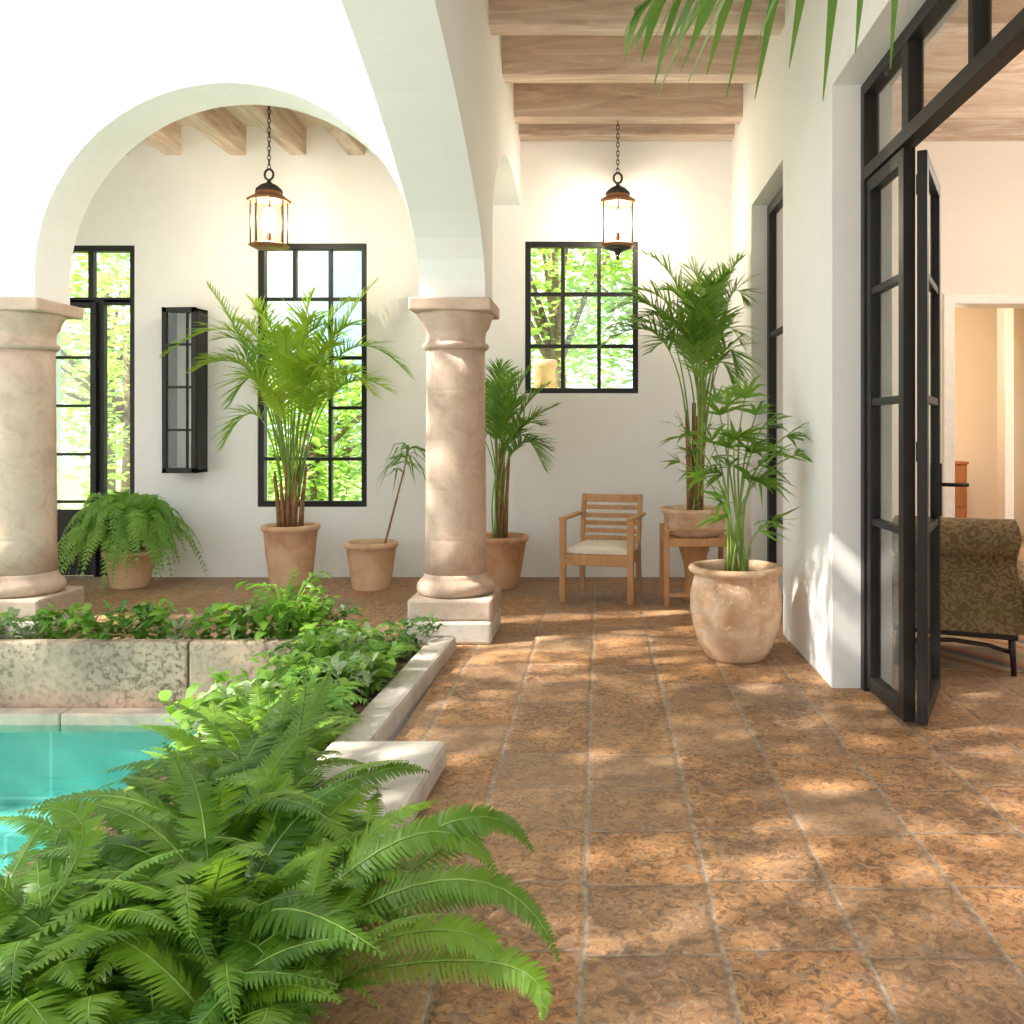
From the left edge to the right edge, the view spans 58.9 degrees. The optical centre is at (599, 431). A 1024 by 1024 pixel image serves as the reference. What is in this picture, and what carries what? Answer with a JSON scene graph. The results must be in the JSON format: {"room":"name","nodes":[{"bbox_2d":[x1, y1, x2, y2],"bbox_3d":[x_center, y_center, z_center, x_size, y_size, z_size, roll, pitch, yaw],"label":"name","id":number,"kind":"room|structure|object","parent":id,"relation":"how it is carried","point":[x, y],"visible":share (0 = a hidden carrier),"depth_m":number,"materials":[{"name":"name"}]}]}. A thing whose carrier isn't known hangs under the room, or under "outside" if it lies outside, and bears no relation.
{"room":"courtyard patio","nodes":[
{"label":"courtyard patio","id":0,"kind":"room"},
{"bbox_2d":[0,731,197,875],"bbox_3d":[-5.475,2.485,3.250,7.250,1.130,5.500,0,0,0],"label":"basin","id":1,"kind":"object","parent":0,"point":[35,767],"depth_m":5.90,"materials":[{"name":"liquid"}]},
{"bbox_2d":[0,708,69,731],"bbox_3d":[-4.660,1.897,5.930,2.272,0.125,0.140,0,0,0],"label":"pool coping","id":2,"kind":"object","parent":1,"relation":"on","point":[11,719],"visible":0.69,"depth_m":5.86,"materials":[{"name":"stone"}]},
{"bbox_2d":[61,708,202,731],"bbox_3d":[-3.035,1.897,5.930,0.962,0.125,0.140,0,0,0],"label":"pool coping","id":3,"kind":"object","parent":1,"relation":"on","point":[74,719],"visible":0.55,"depth_m":5.86,"materials":[{"name":"stone"}]},
{"bbox_2d":[101,546,158,589],"bbox_3d":[-4.550,1.320,8.722,0.498,0.360,0.498,0,0,0],"label":"pot","id":4,"kind":"object","parent":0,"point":[141,578],"depth_m":8.57,"materials":[{"name":"ceramic"}]},
{"bbox_2d":[61,465,360,508],"bbox_3d":[0.000,1.725,27.300,60.000,0.150,35.400,0,0,0],"label":"garden","id":5,"kind":"object","parent":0,"point":[70,490],"depth_m":27.76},
{"bbox_2d":[61,253,129,494],"bbox_3d":[-9.462,-1.719,17.684,6.247,6.754,5.064,0,0,10],"label":"tree","id":6,"kind":"object","parent":5,"relation":"on","point":[118,256],"visible":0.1,"depth_m":17.24,"materials":[{"name":"green plant"}]},
{"bbox_2d":[61,253,279,499],"bbox_3d":[-7.585,-0.828,14.555,5.027,4.979,4.902,0,0,15],"label":"tree","id":7,"kind":"object","parent":5,"relation":"on","point":[119,406],"visible":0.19,"depth_m":14.25,"materials":[{"name":"green plant"}]},
{"bbox_2d":[88,334,360,499],"bbox_3d":[-4.566,0.191,13.903,5.130,3.489,4.648,0,0,41],"label":"tree","id":8,"kind":"object","parent":5,"relation":"on","point":[354,448],"visible":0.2,"depth_m":13.70,"materials":[{"name":"green plant"}]},
{"bbox_2d":[268,307,360,499],"bbox_3d":[-5.868,-0.617,18.901,6.631,4.562,4.711,0,0,27],"label":"tree","id":9,"kind":"object","parent":5,"relation":"on","point":[346,390],"visible":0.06,"depth_m":18.63,"materials":[{"name":"green plant"}]},
{"bbox_2d":[347,249,601,387],"bbox_3d":[-2.751,-1.443,20.176,5.600,6.203,5.109,0,0,-33],"label":"tree","id":10,"kind":"object","parent":5,"relation":"on","point":[569,361],"visible":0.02,"depth_m":20.00,"materials":[{"name":"green plant"}]},
{"bbox_2d":[533,359,556,387],"bbox_3d":[-0.794,0.305,13.000,0.360,2.690,0.360,0,0,0],"label":"pillar","id":11,"kind":"structure","parent":5,"relation":"on","point":[544,368],"depth_m":12.87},
{"bbox_2d":[531,249,632,387],"bbox_3d":[-0.844,-1.730,15.077,4.859,6.775,4.399,0,0,-26],"label":"tree","id":12,"kind":"object","parent":5,"relation":"on","point":[550,332],"visible":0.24,"depth_m":14.81,"materials":[{"name":"green plant"}]},
{"bbox_2d":[531,249,632,387],"bbox_3d":[1.175,-1.932,16.957,5.658,7.178,5.040,0,0,-30],"label":"tree","id":13,"kind":"object","parent":5,"relation":"on","point":[593,263],"visible":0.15,"depth_m":16.63,"materials":[{"name":"green plant"}]},
{"bbox_2d":[7,641,416,1010],"bbox_3d":[-4.375,1.933,3.450,7.250,0.935,5.700,0,0,0],"label":"bed","id":14,"kind":"object","parent":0,"point":[360,707],"depth_m":4.85,"materials":[{"name":"soil"}]},
{"bbox_2d":[0,607,46,638],"bbox_3d":[-4.075,1.345,6.193,0.460,0.292,0.352,0,0,0],"label":"plant","id":15,"kind":"object","parent":14,"relation":"on","point":[7,621],"visible":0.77,"depth_m":6.19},
{"bbox_2d":[9,609,73,638],"bbox_3d":[-3.813,1.355,6.202,0.410,0.280,0.314,0,0,0],"label":"plant","id":16,"kind":"object","parent":14,"relation":"on","point":[39,617],"visible":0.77,"depth_m":6.17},
{"bbox_2d":[0,897,99,1022],"bbox_3d":[-1.468,1.281,1.850,0.782,0.382,0.940,0,0,-12],"label":"fern","id":17,"kind":"object","parent":14,"relation":"on","point":[4,920],"visible":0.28,"depth_m":2.00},
{"bbox_2d":[0,796,107,993],"bbox_3d":[-1.612,1.187,2.202,0.838,0.570,0.821,0,0,-39],"label":"fern","id":18,"kind":"object","parent":14,"relation":"on","point":[66,815],"visible":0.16,"depth_m":2.20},
{"bbox_2d":[29,602,102,638],"bbox_3d":[-3.663,1.349,6.242,0.429,0.352,0.368,0,0,15],"label":"plant","id":19,"kind":"object","parent":14,"relation":"on","point":[44,611],"visible":0.82,"depth_m":6.19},
{"bbox_2d":[0,639,191,708],"bbox_3d":[-4.125,1.650,6.050,2.734,0.500,0.100,0,0,0],"label":"stone","id":20,"kind":"object","parent":14,"relation":"on","point":[34,673],"visible":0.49,"depth_m":6.00,"materials":[{"name":"stone"}]},
{"bbox_2d":[76,610,125,638],"bbox_3d":[-3.411,1.363,6.207,0.411,0.285,0.362,0,0,15],"label":"plant","id":21,"kind":"object","parent":14,"relation":"on","point":[91,623],"visible":0.73,"depth_m":6.18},
{"bbox_2d":[96,599,169,642],"bbox_3d":[-3.192,1.347,6.181,0.445,0.391,0.442,0,0,-25],"label":"plant","id":22,"kind":"object","parent":14,"relation":"on","point":[122,622],"visible":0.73,"depth_m":6.15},
{"bbox_2d":[0,823,283,1023],"bbox_3d":[-1.276,1.236,2.114,0.960,0.472,0.954,0,0,24],"label":"fern","id":23,"kind":"object","parent":14,"relation":"on","point":[12,940],"visible":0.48,"depth_m":2.12,"materials":[{"name":"plant"}]},
{"bbox_2d":[0,741,290,900],"bbox_3d":[-1.325,1.218,2.709,0.921,0.507,0.866,0,0,0],"label":"fern","id":24,"kind":"object","parent":14,"relation":"on","point":[266,780],"visible":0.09,"depth_m":2.72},
{"bbox_2d":[113,598,185,638],"bbox_3d":[-3.096,1.345,6.230,0.444,0.393,0.403,0,0,0],"label":"plant","id":25,"kind":"object","parent":14,"relation":"on","point":[163,613],"visible":0.75,"depth_m":6.19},
{"bbox_2d":[0,865,371,1023],"bbox_3d":[-0.971,1.287,1.995,0.892,0.368,0.976,0,0,0],"label":"fern","id":26,"kind":"object","parent":14,"relation":"on","point":[103,1002],"visible":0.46,"depth_m":1.96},
{"bbox_2d":[163,615,213,640],"bbox_3d":[-2.830,1.378,6.189,0.372,0.241,0.267,0,0,0],"label":"plant","id":27,"kind":"object","parent":14,"relation":"on","point":[183,619],"visible":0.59,"depth_m":6.17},
{"bbox_2d":[155,683,236,755],"bbox_3d":[-1.819,1.332,4.142,0.424,0.326,0.398,0,0,0],"label":"plant","id":28,"kind":"object","parent":14,"relation":"on","point":[164,695],"visible":0.33,"depth_m":4.13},
{"bbox_2d":[182,602,259,638],"bbox_3d":[-2.580,1.337,6.191,0.509,0.348,0.347,0,0,10],"label":"plant","id":29,"kind":"object","parent":14,"relation":"on","point":[216,611],"visible":0.77,"depth_m":6.15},
{"bbox_2d":[31,660,429,927],"bbox_3d":[-1.102,1.123,2.778,1.124,0.700,1.088,0,0,-29],"label":"fern","id":30,"kind":"object","parent":14,"relation":"on","point":[288,755],"visible":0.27,"depth_m":2.86,"materials":[{"name":"plant"}]},
{"bbox_2d":[186,674,284,728],"bbox_3d":[-1.763,1.356,4.354,0.436,0.319,0.371,0,0,0],"label":"plant","id":31,"kind":"object","parent":14,"relation":"on","point":[246,689],"visible":0.2,"depth_m":4.32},
{"bbox_2d":[199,668,273,719],"bbox_3d":[-1.821,1.356,4.581,0.455,0.329,0.404,0,0,-30],"label":"plant","id":32,"kind":"object","parent":14,"relation":"on","point":[221,676],"visible":0.16,"depth_m":4.59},
{"bbox_2d":[190,639,302,707],"bbox_3d":[-2.175,1.650,6.050,1.134,0.500,0.100,0,0,0],"label":"stone","id":33,"kind":"object","parent":14,"relation":"on","point":[223,655],"visible":0.29,"depth_m":6.00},
{"bbox_2d":[125,672,370,803],"bbox_3d":[-1.296,1.203,3.376,0.871,0.535,0.922,0,0,0],"label":"fern","id":34,"kind":"object","parent":14,"relation":"on","point":[218,727],"visible":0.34,"depth_m":3.47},
{"bbox_2d":[215,598,287,655],"bbox_3d":[-2.370,1.350,6.165,0.513,0.369,0.450,0,0,0],"label":"plant","id":35,"kind":"object","parent":14,"relation":"on","point":[234,614],"visible":0.55,"depth_m":6.16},
{"bbox_2d":[58,838,445,1023],"bbox_3d":[-0.854,1.252,2.086,0.883,0.441,0.875,0,0,26],"label":"fern","id":36,"kind":"object","parent":14,"relation":"on","point":[181,996],"visible":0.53,"depth_m":2.02,"materials":[{"name":"plant"}]},
{"bbox_2d":[166,676,362,736],"bbox_3d":[-1.450,1.281,4.008,0.779,0.380,0.694,0,0,-12],"label":"fern","id":37,"kind":"object","parent":14,"relation":"on","point":[263,698],"visible":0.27,"depth_m":4.07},
{"bbox_2d":[232,666,303,694],"bbox_3d":[-1.735,1.336,4.736,0.448,0.145,0.356,0,0,-21],"label":"plant","id":38,"kind":"object","parent":14,"relation":"on","point":[284,679],"visible":0.35,"depth_m":4.74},
{"bbox_2d":[95,788,447,990],"bbox_3d":[-0.847,1.264,2.460,0.995,0.414,0.856,0,0,0],"label":"fern","id":39,"kind":"object","parent":14,"relation":"on","point":[377,827],"visible":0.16,"depth_m":2.47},
{"bbox_2d":[242,599,303,641],"bbox_3d":[-2.231,1.344,6.150,0.519,0.395,0.394,0,0,0],"label":"plant","id":40,"kind":"object","parent":14,"relation":"on","point":[258,617],"visible":0.6,"depth_m":6.09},
{"bbox_2d":[249,649,315,696],"bbox_3d":[-1.780,1.370,5.013,0.379,0.292,0.321,0,0,0],"label":"plant","id":41,"kind":"object","parent":14,"relation":"on","point":[277,663],"visible":0.41,"depth_m":5.02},
{"bbox_2d":[248,638,316,672],"bbox_3d":[-1.795,1.357,5.257,0.490,0.307,0.280,0,0,0],"label":"plant","id":42,"kind":"object","parent":14,"relation":"on","point":[287,644],"visible":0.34,"depth_m":5.27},
{"bbox_2d":[234,566,333,638],"bbox_3d":[-2.169,1.214,6.177,0.531,0.501,0.692,0,0,30],"label":"plant","id":43,"kind":"object","parent":14,"relation":"on","point":[287,597],"visible":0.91,"depth_m":6.16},
{"bbox_2d":[21,765,561,1023],"bbox_3d":[-0.816,1.202,2.300,1.179,0.543,1.264,0,0,-40],"label":"fern","id":44,"kind":"object","parent":14,"relation":"on","point":[458,831],"visible":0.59,"depth_m":2.26,"materials":[{"name":"plant"}]},
{"bbox_2d":[274,653,334,692],"bbox_3d":[-1.588,1.353,4.854,0.400,0.291,0.275,0,0,-17],"label":"plant","id":45,"kind":"object","parent":14,"relation":"on","point":[306,657],"visible":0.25,"depth_m":4.90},
{"bbox_2d":[271,587,338,632],"bbox_3d":[-1.999,1.284,6.168,0.464,0.363,0.513,0,0,0],"label":"plant","id":46,"kind":"object","parent":14,"relation":"on","point":[306,611],"visible":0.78,"depth_m":6.09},
{"bbox_2d":[276,597,334,638],"bbox_3d":[-2.030,1.325,6.167,0.479,0.388,0.445,0,0,0],"label":"plant","id":47,"kind":"object","parent":14,"relation":"on","point":[325,607],"visible":0.37,"depth_m":6.14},
{"bbox_2d":[281,657,359,682],"bbox_3d":[-1.578,1.332,5.014,0.406,0.145,0.521,0,0,-29],"label":"plant","id":48,"kind":"object","parent":14,"relation":"on","point":[317,669],"visible":0.52,"depth_m":4.96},
{"bbox_2d":[283,631,358,681],"bbox_3d":[-1.590,1.337,5.266,0.454,0.327,0.350,0,0,0],"label":"plant","id":49,"kind":"object","parent":14,"relation":"on","point":[335,641],"visible":0.42,"depth_m":5.26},
{"bbox_2d":[294,617,349,655],"bbox_3d":[-1.827,1.366,5.952,0.422,0.263,0.311,0,0,0],"label":"plant","id":50,"kind":"object","parent":14,"relation":"on","point":[308,626],"visible":0.33,"depth_m":5.92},
{"bbox_2d":[277,680,368,717],"bbox_3d":[-1.382,1.329,4.356,0.528,0.168,0.495,0,0,19],"label":"plant","id":51,"kind":"object","parent":14,"relation":"on","point":[338,690],"visible":0.34,"depth_m":4.39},
{"bbox_2d":[323,603,367,627],"bbox_3d":[-1.758,1.325,6.206,0.415,0.298,0.319,0,0,0],"label":"plant","id":52,"kind":"object","parent":14,"relation":"on","point":[355,611],"visible":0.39,"depth_m":6.21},
{"bbox_2d":[312,650,383,711],"bbox_3d":[-1.370,1.354,4.841,0.412,0.333,0.400,0,0,0],"label":"plant","id":53,"kind":"object","parent":14,"relation":"on","point":[338,666],"visible":0.56,"depth_m":4.84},
{"bbox_2d":[325,622,372,670],"bbox_3d":[-1.558,1.337,5.498,0.419,0.318,0.340,0,0,0],"label":"plant","id":54,"kind":"object","parent":14,"relation":"on","point":[339,631],"visible":0.27,"depth_m":5.48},
{"bbox_2d":[321,619,401,641],"bbox_3d":[-1.588,1.331,5.927,0.502,0.141,0.440,0,0,27],"label":"plant","id":55,"kind":"object","parent":14,"relation":"on","point":[352,621],"visible":0.38,"depth_m":5.95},
{"bbox_2d":[332,650,395,697],"bbox_3d":[-1.327,1.377,5.043,0.410,0.300,0.316,0,0,-15],"label":"plant","id":56,"kind":"object","parent":14,"relation":"on","point":[380,657],"visible":0.48,"depth_m":5.00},
{"bbox_2d":[327,641,423,679],"bbox_3d":[-1.294,1.319,5.285,0.565,0.185,0.550,0,0,-32],"label":"plant","id":57,"kind":"object","parent":14,"relation":"on","point":[378,647],"visible":0.45,"depth_m":5.26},
{"bbox_2d":[373,627,415,658],"bbox_3d":[-1.361,1.368,5.749,0.312,0.220,0.276,0,0,-39],"label":"plant","id":58,"kind":"object","parent":14,"relation":"on","point":[403,635],"visible":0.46,"depth_m":5.74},
{"bbox_2d":[335,636,455,740],"bbox_3d":[-1.105,1.500,5.130,0.170,0.200,2.164,0,0,2],"label":"curb","id":59,"kind":"object","parent":14,"relation":"on","point":[390,710],"visible":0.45,"depth_m":4.86,"materials":[{"name":"stone"}]},
{"bbox_2d":[384,618,428,654],"bbox_3d":[-1.280,1.369,5.975,0.323,0.273,0.342,0,0,41],"label":"plant","id":60,"kind":"object","parent":14,"relation":"on","point":[402,622],"visible":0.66,"depth_m":5.96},
{"bbox_2d":[409,612,447,637],"bbox_3d":[-1.175,1.327,6.169,0.243,0.184,0.219,0,0,16],"label":"plant","id":61,"kind":"object","parent":14,"relation":"on","point":[434,621],"visible":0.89,"depth_m":6.15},
{"bbox_2d":[0,0,491,304],"bbox_3d":[-4.410,-2.527,6.645,7.180,3.145,0.430,0,0,0],"label":"wall","id":62,"kind":"structure","parent":0,"point":[83,83],"depth_m":6.43,"materials":[{"name":"white paint"}]},
{"bbox_2d":[174,105,321,125],"bbox_3d":[-4.617,-3.255,8.200,6.765,0.190,2.800,0,0,0],"label":"ceiling","id":63,"kind":"structure","parent":0,"point":[306,119],"depth_m":9.07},
{"bbox_2d":[143,122,180,154],"bbox_3d":[-4.410,-3.010,8.080,0.170,0.300,2.480,0,0,0],"label":"rafter","id":64,"kind":"object","parent":63,"relation":"attached to","point":[167,140],"visible":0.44,"depth_m":9.06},
{"bbox_2d":[182,107,245,154],"bbox_3d":[-3.740,-3.010,8.080,0.170,0.300,2.480,0,0,0],"label":"rafter","id":65,"kind":"object","parent":63,"relation":"attached to","point":[218,125],"visible":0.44,"depth_m":8.76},
{"bbox_2d":[235,105,305,154],"bbox_3d":[-3.120,-3.010,8.080,0.170,0.300,2.480,0,0,0],"label":"rafter","id":66,"kind":"object","parent":63,"relation":"attached to","point":[287,130],"visible":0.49,"depth_m":8.68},
{"bbox_2d":[246,106,290,250],"bbox_3d":[-3.015,-2.415,8.200,0.360,1.490,0.360,0,0,0],"label":"hanging lantern","id":67,"kind":"object","parent":66,"relation":"hanging from","point":[268,194],"visible":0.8,"depth_m":8.13,"materials":[{"name":"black metal"}]},
{"bbox_2d":[248,240,289,250],"bbox_3d":[-3.015,-1.695,8.200,0.338,0.050,0.338,0,0,0],"label":"tray","id":68,"kind":"object","parent":67,"relation":"on","point":[264,245],"depth_m":8.11,"materials":[{"name":"orange metal"}]},
{"bbox_2d":[313,116,363,154],"bbox_3d":[-2.520,-3.010,8.080,0.170,0.300,2.480,0,0,0],"label":"rafter","id":69,"kind":"object","parent":63,"relation":"attached to","point":[349,144],"visible":0.23,"depth_m":8.83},
{"bbox_2d":[260,522,320,588],"bbox_3d":[-3.011,1.200,8.759,0.555,0.600,0.555,0,0,0],"label":"pot","id":70,"kind":"object","parent":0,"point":[288,545],"depth_m":8.57,"materials":[{"name":"ceramic"}]},
{"bbox_2d":[344,539,397,591],"bbox_3d":[-2.191,1.275,8.621,0.509,0.450,0.509,0,0,0],"label":"pot","id":71,"kind":"object","parent":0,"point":[370,561],"depth_m":8.45,"materials":[{"name":"ceramic"}]},
{"bbox_2d":[341,0,520,296],"bbox_3d":[-1.052,-2.527,4.435,0.465,3.145,9.730,0,0,0],"label":"wall","id":72,"kind":"structure","parent":0,"point":[424,60],"depth_m":5.66,"materials":[{"name":"white paint"}]},
{"bbox_2d":[486,532,528,589],"bbox_3d":[-0.992,1.250,8.721,0.604,0.500,0.604,0,0,0],"label":"pot","id":73,"kind":"object","parent":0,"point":[505,550],"depth_m":8.51,"materials":[{"name":"ceramic"}]},
{"bbox_2d":[56,126,1023,576],"bbox_3d":[-0.700,-1.000,9.450,14.600,5.200,0.300,0,0,0],"label":"wall","id":74,"kind":"structure","parent":0,"point":[185,216],"depth_m":9.30,"materials":[{"name":"white paint"}]},
{"bbox_2d":[56,246,134,576],"bbox_3d":[-5.280,-0.216,9.345,0.940,3.433,0.130,0,0,0],"label":"door","id":75,"kind":"structure","parent":74,"relation":"in","point":[98,306],"depth_m":9.32,"materials":[{"name":"black metal"}]},
{"bbox_2d":[162,307,207,472],"bbox_3d":[-4.223,-0.420,9.160,0.343,1.668,0.280,0,0,0],"label":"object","id":76,"kind":"object","parent":74,"relation":"attached to","point":[184,398],"visible":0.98,"depth_m":9.13,"materials":[{"name":"black metal"}]},
{"bbox_2d":[258,244,366,506],"bbox_3d":[-2.975,-0.588,9.365,1.130,2.731,0.090,0,0,0],"label":"window","id":77,"kind":"structure","parent":74,"relation":"in","point":[262,255],"depth_m":9.32,"materials":[{"name":"black metal"}]},
{"bbox_2d":[525,242,637,392],"bbox_3d":[-0.190,-1.185,9.365,1.170,1.576,0.090,0,0,0],"label":"window","id":78,"kind":"structure","parent":74,"relation":"in","point":[528,245],"depth_m":9.32,"materials":[{"name":"black metal"}]},
{"bbox_2d":[943,293,1023,517],"bbox_3d":[4.295,0.035,9.440,1.510,2.930,0.340,0,0,0],"label":"door frame","id":79,"kind":"structure","parent":74,"relation":"in","point":[951,301],"depth_m":9.27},
{"bbox_2d":[63,536,1023,1023],"bbox_3d":[-0.700,1.560,5.850,14.600,0.120,14.700,0,0,0],"label":"floor","id":80,"kind":"structure","parent":0,"point":[766,841],"depth_m":3.51,"materials":[{"name":"tile"}]},
{"bbox_2d":[0,297,83,638],"bbox_3d":[-4.280,0.273,6.650,0.620,2.455,0.620,0,0,0],"label":"stone column","id":81,"kind":"structure","parent":80,"relation":"on","point":[30,577],"depth_m":6.48,"materials":[{"name":"stone"}]},
{"bbox_2d":[58,490,209,593],"bbox_3d":[-4.514,1.034,8.615,1.470,0.933,1.135,0,0,-11],"label":"potted fern","id":82,"kind":"object","parent":80,"relation":"on","point":[127,522],"visible":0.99,"depth_m":8.41,"materials":[{"name":"plant"}]},
{"bbox_2d":[159,278,414,588],"bbox_3d":[-2.905,-0.028,8.477,2.322,3.055,1.422,0,0,0],"label":"potted palm","id":83,"kind":"object","parent":80,"relation":"on","point":[289,543],"visible":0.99,"depth_m":8.54,"materials":[{"name":"plant"}]},
{"bbox_2d":[308,741,445,866],"bbox_3d":[-0.941,1.435,3.460,0.519,0.130,1.120,0,0,0],"label":"stone slab","id":84,"kind":"object","parent":80,"relation":"on","point":[430,755],"visible":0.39,"depth_m":3.76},
{"bbox_2d":[344,442,425,591],"bbox_3d":[-1.980,0.799,8.591,0.930,1.402,0.636,0,0,0],"label":"palm","id":85,"kind":"object","parent":80,"relation":"on","point":[370,561],"visible":1,"depth_m":8.46,"materials":[{"name":"ceramic"}]},
{"bbox_2d":[404,297,500,643],"bbox_3d":[-1.075,0.273,6.650,0.620,2.455,0.620,0,0,0],"label":"stone column","id":86,"kind":"structure","parent":80,"relation":"on","point":[456,585],"depth_m":6.45,"materials":[{"name":"stone"}]},
{"bbox_2d":[485,358,562,589],"bbox_3d":[-0.946,0.385,8.593,1.179,2.231,0.818,0,0,19],"label":"potted palm","id":87,"kind":"object","parent":80,"relation":"on","point":[505,549],"visible":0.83,"depth_m":8.54,"materials":[{"name":"plant"}]},
{"bbox_2d":[559,493,645,604],"bbox_3d":[0.042,1.042,8.203,0.670,0.920,0.708,0,0,13],"label":"wooden armchair","id":88,"kind":"object","parent":80,"relation":"on","point":[603,551],"visible":1,"depth_m":7.99,"materials":[{"name":"brown wood"}]},
{"bbox_2d":[567,540,638,554],"bbox_3d":[0.034,1.036,8.170,0.550,0.076,0.530,0,0,13],"label":"seat cushion","id":89,"kind":"object","parent":88,"relation":"on","point":[588,547],"depth_m":7.96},
{"bbox_2d":[659,523,729,606],"bbox_3d":[0.840,1.169,8.000,0.585,0.662,0.585,0,0,0],"label":"plant stand","id":90,"kind":"object","parent":80,"relation":"on","point":[692,550],"visible":0.48,"depth_m":7.88,"materials":[{"name":"brown wood"}]},
{"bbox_2d":[597,247,764,537],"bbox_3d":[0.726,-0.373,7.710,1.495,2.579,1.212,0,0,0],"label":"potted palm","id":91,"kind":"object","parent":90,"relation":"on","point":[702,330],"visible":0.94,"depth_m":7.77,"materials":[{"name":"plant"}]},
{"bbox_2d":[660,505,725,537],"bbox_3d":[0.842,0.793,8.001,0.610,0.245,0.610,0,0,0],"label":"pot","id":92,"kind":"object","parent":91,"relation":"on","point":[675,516],"depth_m":7.78,"materials":[{"name":"ceramic"}]},
{"bbox_2d":[658,374,813,663],"bbox_3d":[0.977,0.554,5.918,1.191,1.892,0.801,0,0,0],"label":"palm","id":93,"kind":"object","parent":80,"relation":"on","point":[736,604],"visible":0.99,"depth_m":5.83,"materials":[{"name":"plant"}]},
{"bbox_2d":[688,559,782,663],"bbox_3d":[0.903,1.192,5.999,0.626,0.615,0.626,0,0,0],"label":"pot","id":94,"kind":"object","parent":93,"relation":"on","point":[736,607],"depth_m":5.77,"materials":[{"name":"ceramic"}]},
{"bbox_2d":[618,0,897,100],"bbox_3d":[0.691,-0.124,1.295,0.799,3.248,3.023,0,0,-10],"label":"potted palm","id":95,"kind":"object","parent":80,"relation":"on","point":[650,20],"visible":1,"depth_m":2.59,"materials":[{"name":"plant"}]},
{"bbox_2d":[892,625,1023,673],"bbox_3d":[3.704,1.494,7.149,2.844,0.012,3.453,0,0,10],"label":"striped rug","id":96,"kind":"object","parent":80,"relation":"on","point":[955,656],"visible":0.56,"depth_m":5.96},
{"bbox_2d":[892,515,1023,676],"bbox_3d":[2.367,1.021,5.981,0.927,0.969,0.960,0,0,24],"label":"upholstered armchair","id":97,"kind":"object","parent":96,"relation":"on","point":[982,573],"visible":0.69,"depth_m":5.59,"materials":[{"name":"fabric"}]},
{"bbox_2d":[955,461,968,517],"bbox_3d":[4.900,0.955,12.717,0.440,1.090,0.525,0,0,0],"label":"dresser","id":98,"kind":"object","parent":80,"relation":"on","point":[960,466],"visible":0.25,"depth_m":12.49,"materials":[{"name":"brown wood"}]},
{"bbox_2d":[732,0,962,687],"bbox_3d":[1.535,-1.000,3.900,0.350,5.200,10.800,0,0,0],"label":"wall","id":99,"kind":"structure","parent":0,"point":[802,143],"depth_m":5.63,"materials":[{"name":"white paint"}]},
{"bbox_2d":[767,186,782,611],"bbox_3d":[1.535,-0.270,7.385,0.070,3.506,1.390,0,0,0],"label":"door","id":100,"kind":"structure","parent":99,"relation":"in","point":[776,204],"depth_m":7.99,"materials":[{"name":"black metal"}]},
{"bbox_2d":[861,0,1023,724],"bbox_3d":[1.806,-0.261,3.685,0.563,3.523,3.170,0,0,0],"label":"door","id":101,"kind":"structure","parent":99,"relation":"in","point":[987,56],"depth_m":4.59,"materials":[{"name":"black metal"}]},
{"bbox_2d":[955,308,1023,535],"bbox_3d":[4.650,-0.150,11.400,3.900,3.500,3.600,0,0,0],"label":"wall","id":102,"kind":"structure","parent":0,"point":[975,328],"depth_m":13.00,"materials":[{"name":"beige paint"}]},
{"bbox_2d":[997,308,1013,518],"bbox_3d":[5.785,-0.150,12.125,0.770,3.300,0.250,0,0,0],"label":"trim","id":103,"kind":"structure","parent":102,"relation":"attached to","point":[1005,316],"depth_m":12.00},
{"bbox_3d":[2.890,-3.500,4.050,7.420,0.200,11.100,0,0,0],"label":"ceiling","id":104,"kind":"structure","parent":0,"visible":0},
{"bbox_2d":[519,124,734,140],"bbox_3d":[0.270,-3.200,9.195,2.220,0.400,0.200,0,0,0],"label":"ceiling beam","id":105,"kind":"structure","parent":104,"relation":"attached to","point":[527,132],"depth_m":9.10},
{"bbox_2d":[514,83,742,123],"bbox_3d":[0.270,-3.200,8.670,2.220,0.400,0.200,0,0,0],"label":"ceiling beam","id":106,"kind":"structure","parent":104,"relation":"attached to","point":[534,103],"depth_m":8.57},
{"bbox_2d":[600,120,635,259],"bbox_3d":[0.172,-2.329,8.670,0.338,1.358,0.390,0,0,0],"label":"hanging lantern","id":107,"kind":"object","parent":106,"relation":"hanging from","point":[617,197],"visible":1,"depth_m":8.59,"materials":[{"name":"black metal"}]},
{"bbox_2d":[601,240,634,248],"bbox_3d":[0.172,-1.795,8.670,0.317,0.050,0.366,0,0,0],"label":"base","id":108,"kind":"object","parent":107,"relation":"on","point":[618,244],"depth_m":8.57,"materials":[{"name":"orange metal"}]},
{"bbox_2d":[502,35,761,82],"bbox_3d":[0.270,-3.200,7.650,2.220,0.400,0.200,0,0,0],"label":"ceiling beam","id":109,"kind":"structure","parent":104,"relation":"attached to","point":[525,58],"depth_m":7.55,"materials":[{"name":"wood"}]},
{"bbox_2d":[489,0,784,34],"bbox_3d":[0.270,-3.200,6.720,2.220,0.400,0.200,0,0,0],"label":"ceiling beam","id":110,"kind":"structure","parent":104,"relation":"attached to","point":[506,17],"depth_m":6.62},
{"bbox_2d":[892,83,1023,123],"bbox_3d":[4.155,-3.200,8.670,4.930,0.400,0.200,0,0,0],"label":"beam","id":111,"kind":"structure","parent":104,"relation":"attached to","point":[994,103],"depth_m":8.57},
{"bbox_2d":[892,124,1023,140],"bbox_3d":[4.155,-3.200,9.195,4.930,0.400,0.200,0,0,0],"label":"beam","id":112,"kind":"structure","parent":104,"relation":"attached to","point":[944,132],"depth_m":9.10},
{"bbox_2d":[894,35,1023,82],"bbox_3d":[4.155,-3.200,7.650,4.930,0.400,0.200,0,0,0],"label":"beam","id":113,"kind":"structure","parent":104,"relation":"attached to","point":[945,56],"depth_m":7.55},
{"bbox_2d":[935,0,1023,34],"bbox_3d":[4.155,-3.200,6.720,4.930,0.400,0.200,0,0,0],"label":"beam","id":114,"kind":"structure","parent":104,"relation":"attached to","point":[1003,11],"depth_m":6.62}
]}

